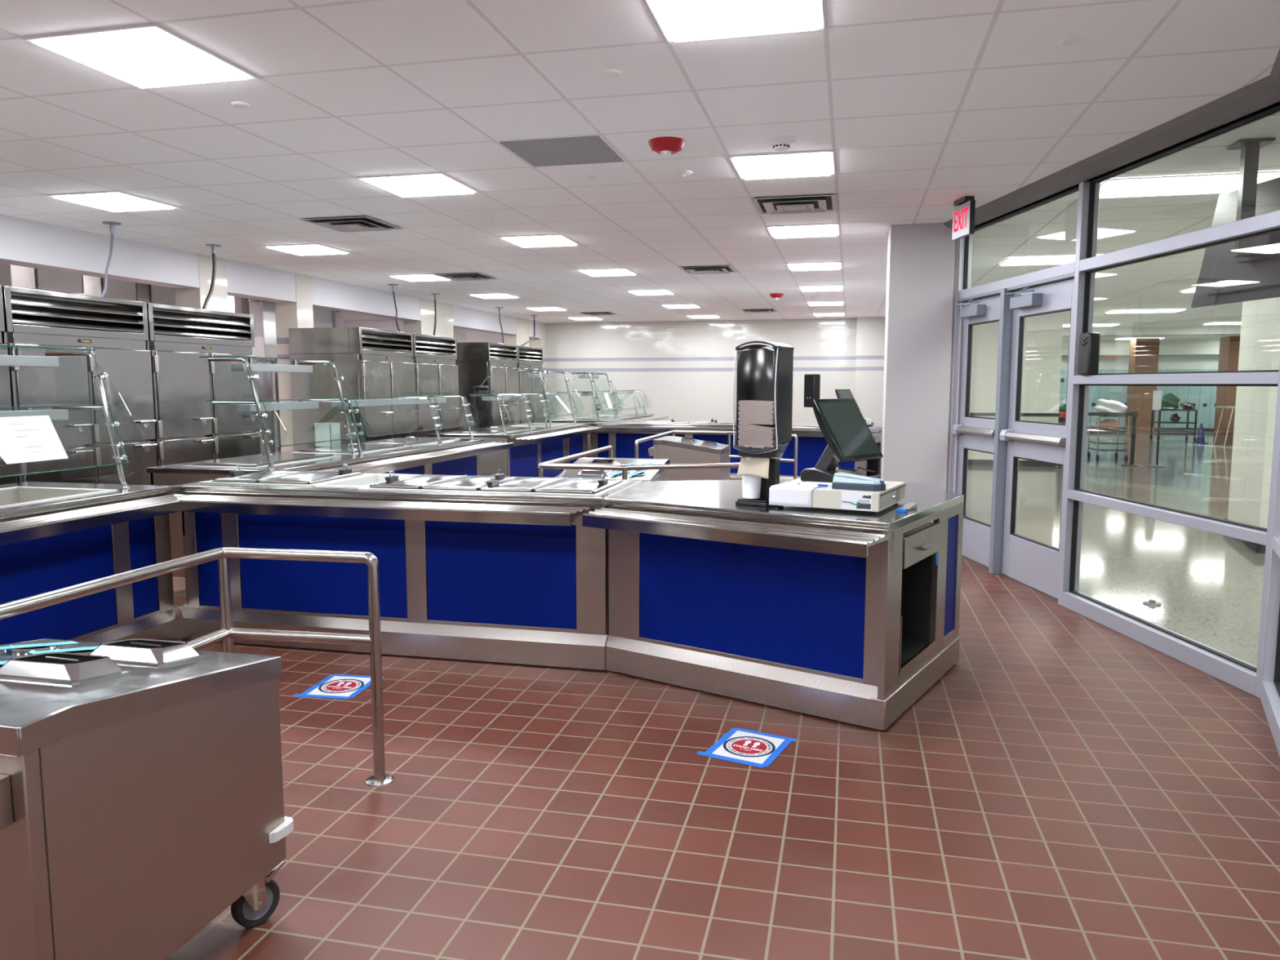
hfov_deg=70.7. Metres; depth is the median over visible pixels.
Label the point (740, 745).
floor marker
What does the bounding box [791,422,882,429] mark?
countertop
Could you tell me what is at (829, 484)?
book
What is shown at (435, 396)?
glass shelf
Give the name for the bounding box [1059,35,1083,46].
sprinkler cover
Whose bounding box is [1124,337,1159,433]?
column
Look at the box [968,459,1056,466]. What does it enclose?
baseboard
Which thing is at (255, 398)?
glass shelf
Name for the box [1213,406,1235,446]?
folding table
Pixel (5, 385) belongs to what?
refrigerator
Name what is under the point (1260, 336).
wall
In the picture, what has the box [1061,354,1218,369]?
wall
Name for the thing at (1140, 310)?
recessed light
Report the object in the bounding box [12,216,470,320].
wall
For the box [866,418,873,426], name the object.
card reader
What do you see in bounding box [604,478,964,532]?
countertop
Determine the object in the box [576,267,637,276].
recessed light
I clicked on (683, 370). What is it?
wall
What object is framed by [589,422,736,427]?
countertop
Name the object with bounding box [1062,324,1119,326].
recessed light
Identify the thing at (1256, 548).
baseboard
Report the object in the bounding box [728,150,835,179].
recessed light
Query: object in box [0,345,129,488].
sneeze guard
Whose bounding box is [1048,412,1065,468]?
stanchion
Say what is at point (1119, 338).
recessed light
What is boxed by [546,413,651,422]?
countertop
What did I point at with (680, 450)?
cart
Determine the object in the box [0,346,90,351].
glass shelf
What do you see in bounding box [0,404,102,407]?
glass shelf
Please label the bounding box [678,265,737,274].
ceiling vent
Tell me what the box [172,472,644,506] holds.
countertop
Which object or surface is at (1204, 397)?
wall
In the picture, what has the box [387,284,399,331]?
cord
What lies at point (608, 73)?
sprinkler cover
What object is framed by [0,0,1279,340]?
ceiling
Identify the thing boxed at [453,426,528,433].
steel tray cover
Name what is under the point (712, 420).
well cover
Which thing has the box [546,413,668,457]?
countertop
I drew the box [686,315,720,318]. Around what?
recessed light
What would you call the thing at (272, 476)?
well cover
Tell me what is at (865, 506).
print
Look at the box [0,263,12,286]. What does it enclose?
tall cabinet
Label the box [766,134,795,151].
smoke detector
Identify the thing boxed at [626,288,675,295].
recessed light
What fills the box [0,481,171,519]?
countertop
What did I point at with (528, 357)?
refrigerator
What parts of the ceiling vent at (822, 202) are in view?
plate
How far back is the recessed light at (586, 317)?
18.34 m
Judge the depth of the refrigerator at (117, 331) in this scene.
6.80 m
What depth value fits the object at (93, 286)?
9.99 m
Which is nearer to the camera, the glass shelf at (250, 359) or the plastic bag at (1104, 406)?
the glass shelf at (250, 359)
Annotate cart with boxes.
[0,638,293,959]
[555,457,670,480]
[648,435,729,480]
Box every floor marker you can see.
[292,674,384,699]
[696,727,797,768]
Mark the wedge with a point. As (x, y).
(909, 505)
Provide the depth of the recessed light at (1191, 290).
12.87 m
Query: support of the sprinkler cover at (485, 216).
attached to the ceiling at (922, 107)
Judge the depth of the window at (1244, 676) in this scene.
5.10 m
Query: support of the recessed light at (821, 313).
in the ceiling at (922, 107)
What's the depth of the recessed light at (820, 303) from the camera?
14.82 m
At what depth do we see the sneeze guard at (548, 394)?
12.40 m
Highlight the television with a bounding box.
[1191,137,1279,307]
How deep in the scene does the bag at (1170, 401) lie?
23.00 m
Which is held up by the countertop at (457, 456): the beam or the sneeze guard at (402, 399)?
the sneeze guard at (402, 399)
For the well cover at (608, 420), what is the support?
on the countertop at (622, 436)
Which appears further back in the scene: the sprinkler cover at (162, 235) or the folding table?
the folding table
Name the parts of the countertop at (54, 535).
blue panel, edge trim, kick plate, blue panel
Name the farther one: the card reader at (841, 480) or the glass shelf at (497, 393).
the glass shelf at (497, 393)
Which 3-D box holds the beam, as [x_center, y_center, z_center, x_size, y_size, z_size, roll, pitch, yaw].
[14.003,-3.515,21.189,10.400,0.180,0.500,1,6,13]
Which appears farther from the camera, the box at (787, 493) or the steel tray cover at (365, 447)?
the steel tray cover at (365, 447)
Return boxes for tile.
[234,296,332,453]
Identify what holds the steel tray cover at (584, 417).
on the countertop at (625, 416)
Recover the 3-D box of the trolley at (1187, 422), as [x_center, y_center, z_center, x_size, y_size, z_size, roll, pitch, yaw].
[13.713,-1.409,23.184,0.880,0.810,0.680,1,6,13]
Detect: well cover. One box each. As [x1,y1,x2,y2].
[213,463,362,483]
[369,468,518,489]
[479,473,622,493]
[600,419,649,422]
[668,417,714,423]
[712,418,736,423]
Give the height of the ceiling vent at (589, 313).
0.039 m
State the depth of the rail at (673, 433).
11.04 m
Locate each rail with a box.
[0,546,394,786]
[537,445,739,479]
[635,430,797,479]
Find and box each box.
[332,310,343,327]
[768,481,818,507]
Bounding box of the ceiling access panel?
[499,135,623,166]
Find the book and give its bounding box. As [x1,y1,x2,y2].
[803,481,832,486]
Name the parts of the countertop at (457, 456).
edge trim, frame, blue panel, blue panel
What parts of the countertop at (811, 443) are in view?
kick plate, edge trim, blue panel, frame, frame, drawer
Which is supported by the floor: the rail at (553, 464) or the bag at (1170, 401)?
the rail at (553, 464)
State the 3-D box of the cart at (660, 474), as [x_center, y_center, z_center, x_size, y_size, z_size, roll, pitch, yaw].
[-0.218,0.261,7.316,0.780,0.843,0.794,1,6,13]
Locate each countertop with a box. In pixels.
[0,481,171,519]
[0,481,180,644]
[146,437,513,577]
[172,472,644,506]
[172,472,644,670]
[429,422,602,477]
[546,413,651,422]
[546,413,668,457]
[582,478,964,730]
[589,421,742,479]
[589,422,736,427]
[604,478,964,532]
[779,422,882,479]
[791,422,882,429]
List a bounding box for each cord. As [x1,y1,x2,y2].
[100,221,121,297]
[202,244,221,309]
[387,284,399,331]
[430,293,439,335]
[496,306,503,343]
[520,315,537,346]
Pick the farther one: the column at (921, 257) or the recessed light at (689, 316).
the recessed light at (689, 316)
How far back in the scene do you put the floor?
3.18 m
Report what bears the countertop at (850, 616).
on the floor
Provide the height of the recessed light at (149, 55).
0.018 m
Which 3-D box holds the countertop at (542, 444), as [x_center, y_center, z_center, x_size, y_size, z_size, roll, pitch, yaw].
[-1.440,-0.237,11.696,1.250,0.884,3.182,1,6,13]
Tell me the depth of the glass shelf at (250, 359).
6.69 m
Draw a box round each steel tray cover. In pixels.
[191,453,333,466]
[297,443,404,453]
[361,436,455,444]
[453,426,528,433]
[561,415,609,419]
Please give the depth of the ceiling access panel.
5.20 m
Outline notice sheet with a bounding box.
[0,415,68,464]
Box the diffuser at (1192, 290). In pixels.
[1182,288,1195,293]
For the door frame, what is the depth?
6.82 m
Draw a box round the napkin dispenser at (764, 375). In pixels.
[732,341,793,506]
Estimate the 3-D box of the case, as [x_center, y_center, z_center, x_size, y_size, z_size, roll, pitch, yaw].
[13.739,-1.605,23.155,0.225,0.220,0.297,1,6,13]
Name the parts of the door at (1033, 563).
closer arm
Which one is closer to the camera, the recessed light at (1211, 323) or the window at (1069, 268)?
the window at (1069, 268)
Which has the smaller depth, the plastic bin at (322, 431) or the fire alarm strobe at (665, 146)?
the fire alarm strobe at (665, 146)
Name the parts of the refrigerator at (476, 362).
door, header panel, door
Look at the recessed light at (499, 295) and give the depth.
13.59 m
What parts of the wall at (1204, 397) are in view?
locker door, locker door, locker door, locker door, locker door, locker door, locker door, locker door, locker door, locker door, locker door, locker door, locker door, locker door, locker door, locker door, locker door, locker door, locker door, locker door, locker door, locker door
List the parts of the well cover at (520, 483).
lid, lid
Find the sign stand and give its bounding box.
[1146,391,1168,467]
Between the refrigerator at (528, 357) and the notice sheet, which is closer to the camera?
the notice sheet
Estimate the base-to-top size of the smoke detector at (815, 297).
0.050 m
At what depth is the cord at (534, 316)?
17.62 m
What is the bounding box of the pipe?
[270,302,280,452]
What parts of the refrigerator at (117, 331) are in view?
door, door, header panel, handle plate, handle, handle plate, handle, door, door, handle plate, handle, handle plate, handle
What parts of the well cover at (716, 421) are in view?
lid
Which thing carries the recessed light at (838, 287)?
in the ceiling at (922, 107)
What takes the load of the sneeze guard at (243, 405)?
on the countertop at (457, 456)
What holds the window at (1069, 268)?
in the wall at (957, 242)
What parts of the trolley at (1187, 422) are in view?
leg, leg, leg, leg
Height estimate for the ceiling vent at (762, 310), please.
0.039 m
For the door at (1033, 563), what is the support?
in the wall at (957, 242)
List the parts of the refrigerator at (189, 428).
door, door, header panel, handle, handle, door, door, handle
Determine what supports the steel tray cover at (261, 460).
on the countertop at (457, 456)
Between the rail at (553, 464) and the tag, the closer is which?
the tag
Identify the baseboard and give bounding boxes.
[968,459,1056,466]
[1224,518,1266,553]
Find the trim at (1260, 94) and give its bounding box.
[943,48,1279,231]
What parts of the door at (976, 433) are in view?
closer arm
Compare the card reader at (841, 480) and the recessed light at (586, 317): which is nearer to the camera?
the card reader at (841, 480)
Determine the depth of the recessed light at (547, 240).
8.39 m
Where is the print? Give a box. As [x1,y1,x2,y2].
[856,495,871,509]
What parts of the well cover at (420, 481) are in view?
lid, lid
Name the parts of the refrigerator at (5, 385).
handle plate, door, door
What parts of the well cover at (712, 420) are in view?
lid, lid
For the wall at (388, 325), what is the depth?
20.71 m
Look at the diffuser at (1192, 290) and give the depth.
12.87 m
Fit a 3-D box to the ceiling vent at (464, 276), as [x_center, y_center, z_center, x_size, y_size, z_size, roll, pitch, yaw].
[-2.170,-2.522,11.226,0.600,0.039,0.600,1,6,13]
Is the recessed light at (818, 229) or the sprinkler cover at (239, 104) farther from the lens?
the recessed light at (818, 229)
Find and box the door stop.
[1142,599,1161,606]
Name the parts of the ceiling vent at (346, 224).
plate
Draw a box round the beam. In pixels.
[1062,325,1240,336]
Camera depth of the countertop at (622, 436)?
12.97 m
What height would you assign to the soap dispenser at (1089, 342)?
0.262 m
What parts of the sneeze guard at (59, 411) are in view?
arm, post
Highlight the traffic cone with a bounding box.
[1192,423,1208,444]
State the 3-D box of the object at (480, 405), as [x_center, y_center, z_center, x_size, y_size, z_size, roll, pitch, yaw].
[-2.376,-1.356,14.042,0.240,0.557,0.751,1,6,13]
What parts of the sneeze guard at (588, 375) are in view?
arm, post, post, notice strip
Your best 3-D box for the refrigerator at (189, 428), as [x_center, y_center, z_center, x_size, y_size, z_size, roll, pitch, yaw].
[-4.303,-0.480,8.250,1.008,2.120,1.344,1,6,13]
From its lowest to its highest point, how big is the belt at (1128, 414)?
0.060 m
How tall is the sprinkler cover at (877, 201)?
0.012 m
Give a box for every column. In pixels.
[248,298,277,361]
[880,222,955,522]
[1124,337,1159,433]
[1213,335,1239,444]
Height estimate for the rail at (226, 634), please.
0.856 m
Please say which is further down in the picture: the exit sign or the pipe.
the pipe
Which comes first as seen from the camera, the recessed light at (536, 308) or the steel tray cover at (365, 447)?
the steel tray cover at (365, 447)
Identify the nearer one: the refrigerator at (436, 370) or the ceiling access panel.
the ceiling access panel
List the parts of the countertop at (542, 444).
panel, blue panel, frame, edge trim, blue panel, blue panel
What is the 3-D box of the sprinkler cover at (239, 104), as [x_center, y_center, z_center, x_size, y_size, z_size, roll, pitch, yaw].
[-1.921,-1.803,4.339,0.084,0.012,0.084,1,6,13]
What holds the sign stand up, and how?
on the floor
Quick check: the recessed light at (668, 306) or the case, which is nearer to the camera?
the recessed light at (668, 306)
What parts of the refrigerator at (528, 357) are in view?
door, header panel, door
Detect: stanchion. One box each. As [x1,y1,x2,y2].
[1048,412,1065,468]
[1120,411,1142,466]
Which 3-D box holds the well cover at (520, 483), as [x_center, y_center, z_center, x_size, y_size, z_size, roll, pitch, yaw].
[-0.476,-0.006,4.993,0.630,0.070,0.600,1,6,13]
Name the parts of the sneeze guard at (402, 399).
post, post, post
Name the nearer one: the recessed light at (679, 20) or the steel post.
the recessed light at (679, 20)
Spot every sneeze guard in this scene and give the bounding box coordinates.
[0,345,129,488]
[199,355,358,467]
[314,394,475,454]
[466,392,551,433]
[514,369,577,426]
[569,372,619,420]
[594,390,648,417]
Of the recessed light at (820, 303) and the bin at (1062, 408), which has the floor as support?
the bin at (1062, 408)
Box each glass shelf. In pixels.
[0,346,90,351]
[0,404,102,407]
[210,397,316,400]
[243,357,331,361]
[333,394,438,398]
[488,392,524,394]
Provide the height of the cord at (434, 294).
0.673 m
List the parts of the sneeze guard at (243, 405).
arm, post, arm, post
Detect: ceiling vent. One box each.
[300,215,403,232]
[432,272,497,280]
[578,311,617,315]
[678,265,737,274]
[741,308,777,313]
[751,194,837,214]
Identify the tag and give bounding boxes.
[935,551,938,564]
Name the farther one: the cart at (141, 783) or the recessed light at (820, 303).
the recessed light at (820, 303)
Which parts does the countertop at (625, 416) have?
edge trim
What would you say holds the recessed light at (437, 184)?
in the ceiling at (922, 107)
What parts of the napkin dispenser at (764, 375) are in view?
panel, stem, lid plate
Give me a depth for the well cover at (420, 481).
5.00 m
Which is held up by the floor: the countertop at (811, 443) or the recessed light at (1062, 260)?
the countertop at (811, 443)
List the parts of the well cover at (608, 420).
lid, lid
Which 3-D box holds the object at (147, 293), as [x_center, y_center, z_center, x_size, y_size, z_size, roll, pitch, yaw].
[-6.227,-2.385,11.031,1.200,0.520,0.750,1,6,13]
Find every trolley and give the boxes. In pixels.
[1087,415,1130,461]
[1149,408,1197,441]
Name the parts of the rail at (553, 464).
post, post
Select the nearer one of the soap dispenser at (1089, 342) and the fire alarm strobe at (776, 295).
the soap dispenser at (1089, 342)
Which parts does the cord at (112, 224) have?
ceiling plate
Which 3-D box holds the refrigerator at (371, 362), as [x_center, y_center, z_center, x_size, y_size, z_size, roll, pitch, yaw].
[-3.563,-0.818,11.428,1.008,2.120,1.334,1,6,13]
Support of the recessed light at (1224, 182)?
in the ceiling at (922, 107)
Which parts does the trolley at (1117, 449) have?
leg, leg, leg, leg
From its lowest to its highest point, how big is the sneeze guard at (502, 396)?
0.454 m
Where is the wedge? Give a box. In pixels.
[896,502,917,511]
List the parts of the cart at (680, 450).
flatware box frame, flatware box frame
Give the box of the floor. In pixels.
[165,431,1279,959]
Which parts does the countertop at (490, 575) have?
blue panel, blue panel, edge trim, frame, kick plate, blue panel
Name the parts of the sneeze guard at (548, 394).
post, arm, post, notice strip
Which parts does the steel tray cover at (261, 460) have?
handle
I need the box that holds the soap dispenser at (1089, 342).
[1077,332,1100,374]
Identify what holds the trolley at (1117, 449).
on the floor
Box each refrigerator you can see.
[0,285,17,484]
[1,285,157,484]
[146,302,262,466]
[288,327,417,449]
[411,333,461,437]
[455,342,520,430]
[516,345,546,423]
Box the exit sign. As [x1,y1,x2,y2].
[951,195,975,240]
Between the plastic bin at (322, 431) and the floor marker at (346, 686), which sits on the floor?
the floor marker at (346, 686)
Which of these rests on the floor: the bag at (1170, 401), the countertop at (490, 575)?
the countertop at (490, 575)
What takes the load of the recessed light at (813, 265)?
in the ceiling at (922, 107)
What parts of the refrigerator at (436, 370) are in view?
door, header panel, door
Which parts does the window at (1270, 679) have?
glass pane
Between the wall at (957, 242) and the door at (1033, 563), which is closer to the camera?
the door at (1033, 563)
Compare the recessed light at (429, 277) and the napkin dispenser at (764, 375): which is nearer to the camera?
the napkin dispenser at (764, 375)
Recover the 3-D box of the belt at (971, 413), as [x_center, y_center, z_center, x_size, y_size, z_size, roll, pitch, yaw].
[6.342,-1.158,15.948,2.000,0.060,0.008,1,6,13]
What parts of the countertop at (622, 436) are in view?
blue panel, blue panel, edge trim, blue panel, kick plate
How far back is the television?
5.18 m
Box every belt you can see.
[969,412,1059,416]
[1088,412,1131,416]
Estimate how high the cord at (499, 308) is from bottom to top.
0.675 m
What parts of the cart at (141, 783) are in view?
flatware box frame, flatware box frame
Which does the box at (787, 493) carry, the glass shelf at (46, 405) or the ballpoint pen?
the ballpoint pen
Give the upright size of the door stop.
0.032 m
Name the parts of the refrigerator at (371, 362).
door, header panel, door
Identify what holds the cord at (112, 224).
hanging from the ceiling at (922, 107)
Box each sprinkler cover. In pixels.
[159,234,169,236]
[231,101,250,108]
[482,215,493,218]
[602,69,622,77]
[872,199,884,203]
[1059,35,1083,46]
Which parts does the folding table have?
leg, leg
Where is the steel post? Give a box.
[453,328,466,342]
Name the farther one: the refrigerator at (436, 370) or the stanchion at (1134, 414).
the stanchion at (1134, 414)
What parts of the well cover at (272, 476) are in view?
lid, lid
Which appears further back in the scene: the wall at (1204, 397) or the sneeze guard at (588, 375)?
the wall at (1204, 397)
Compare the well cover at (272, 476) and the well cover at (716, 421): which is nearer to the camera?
the well cover at (272, 476)
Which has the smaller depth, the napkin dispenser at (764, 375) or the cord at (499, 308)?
the napkin dispenser at (764, 375)
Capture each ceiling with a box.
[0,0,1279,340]
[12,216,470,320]
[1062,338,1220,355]
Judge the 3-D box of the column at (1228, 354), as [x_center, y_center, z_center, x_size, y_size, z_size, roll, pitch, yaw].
[14.667,-2.215,22.205,0.620,2.620,0.600,1,6,13]
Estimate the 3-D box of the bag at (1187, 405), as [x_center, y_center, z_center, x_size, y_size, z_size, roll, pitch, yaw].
[14.019,-1.909,23.038,0.287,0.211,0.459,1,6,13]
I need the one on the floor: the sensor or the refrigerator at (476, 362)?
the refrigerator at (476, 362)
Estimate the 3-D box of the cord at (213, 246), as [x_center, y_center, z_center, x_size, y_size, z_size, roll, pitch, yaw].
[-4.157,-1.932,8.702,0.144,0.678,0.305,1,6,13]
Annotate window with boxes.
[950,183,1079,493]
[1057,101,1279,698]
[1260,438,1279,756]
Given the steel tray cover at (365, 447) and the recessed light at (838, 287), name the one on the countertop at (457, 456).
the steel tray cover at (365, 447)
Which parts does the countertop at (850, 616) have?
edge trim, kick plate, frame, blue panel, cash drawer, drawer, kick plate, frame, drawer, drawer pull, blue panel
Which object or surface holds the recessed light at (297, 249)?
in the ceiling at (922, 107)
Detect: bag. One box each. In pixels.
[1093,399,1127,412]
[1160,392,1179,409]
[1181,400,1195,409]
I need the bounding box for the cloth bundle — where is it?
[1093,419,1120,429]
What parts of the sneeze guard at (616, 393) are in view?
post, post, post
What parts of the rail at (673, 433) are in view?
post, post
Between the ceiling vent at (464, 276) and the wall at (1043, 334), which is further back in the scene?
the wall at (1043, 334)
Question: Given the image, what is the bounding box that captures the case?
[1169,413,1180,422]
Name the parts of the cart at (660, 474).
flatware box frame, flatware box frame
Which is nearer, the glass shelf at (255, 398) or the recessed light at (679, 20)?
the recessed light at (679, 20)
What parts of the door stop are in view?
knob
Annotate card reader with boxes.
[831,471,885,491]
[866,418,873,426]
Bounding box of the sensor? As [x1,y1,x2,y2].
[676,169,693,176]
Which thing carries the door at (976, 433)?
in the wall at (957, 242)
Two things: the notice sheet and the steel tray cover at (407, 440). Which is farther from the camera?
the steel tray cover at (407, 440)
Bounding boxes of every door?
[951,294,999,567]
[999,278,1074,598]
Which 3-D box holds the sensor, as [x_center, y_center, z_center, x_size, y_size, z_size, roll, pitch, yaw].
[0.283,-1.944,5.728,0.104,0.026,0.104,1,6,13]
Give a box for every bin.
[313,422,341,447]
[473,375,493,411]
[1058,403,1066,423]
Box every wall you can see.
[0,214,546,451]
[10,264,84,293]
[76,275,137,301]
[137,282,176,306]
[227,295,502,343]
[545,316,885,431]
[946,237,964,492]
[968,311,1063,460]
[1059,368,1217,432]
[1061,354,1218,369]
[1227,297,1279,528]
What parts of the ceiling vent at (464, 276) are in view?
plate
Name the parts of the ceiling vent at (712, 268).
plate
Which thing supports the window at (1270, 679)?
in the wall
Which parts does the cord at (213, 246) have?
ceiling plate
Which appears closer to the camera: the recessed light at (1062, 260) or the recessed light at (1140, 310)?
the recessed light at (1062, 260)
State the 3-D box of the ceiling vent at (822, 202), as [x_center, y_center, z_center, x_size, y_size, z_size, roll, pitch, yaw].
[1.162,-2.043,6.725,0.600,0.039,0.600,1,6,13]
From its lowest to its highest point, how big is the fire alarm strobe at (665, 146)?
0.086 m
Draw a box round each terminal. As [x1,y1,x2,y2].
[800,373,883,482]
[835,389,859,408]
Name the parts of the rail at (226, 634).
post, post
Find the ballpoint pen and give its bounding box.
[796,483,827,486]
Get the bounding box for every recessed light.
[23,24,257,88]
[46,191,179,212]
[262,243,351,255]
[355,172,479,197]
[387,273,451,281]
[468,293,519,298]
[497,234,580,247]
[525,306,568,311]
[567,316,602,319]
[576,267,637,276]
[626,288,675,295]
[645,0,824,43]
[661,304,701,308]
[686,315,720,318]
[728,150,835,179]
[766,222,839,238]
[786,261,841,271]
[798,284,843,291]
[806,301,844,306]
[813,312,844,315]
[998,254,1100,266]
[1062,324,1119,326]
[1099,170,1279,198]
[1104,309,1185,313]
[1115,337,1164,339]
[1179,287,1195,293]
[1202,322,1240,324]
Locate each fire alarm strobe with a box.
[648,136,684,156]
[769,293,783,299]
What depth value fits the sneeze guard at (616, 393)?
16.78 m
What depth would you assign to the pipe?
12.07 m
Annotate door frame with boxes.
[957,272,1074,574]
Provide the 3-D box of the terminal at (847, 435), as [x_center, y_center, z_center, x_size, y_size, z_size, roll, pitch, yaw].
[0.961,-0.245,4.298,0.342,0.514,0.331,-6,8,-44]
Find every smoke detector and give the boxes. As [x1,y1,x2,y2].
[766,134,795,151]
[810,295,820,299]
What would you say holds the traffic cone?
on the floor
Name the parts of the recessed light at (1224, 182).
frame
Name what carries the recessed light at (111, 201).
in the ceiling at (922, 107)
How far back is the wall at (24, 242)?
10.07 m
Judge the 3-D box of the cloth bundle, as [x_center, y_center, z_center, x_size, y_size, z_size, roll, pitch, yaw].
[9.004,-1.075,17.357,0.445,0.192,0.561,1,6,13]
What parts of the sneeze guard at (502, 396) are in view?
post, post, post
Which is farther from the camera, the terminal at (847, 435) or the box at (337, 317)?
the box at (337, 317)

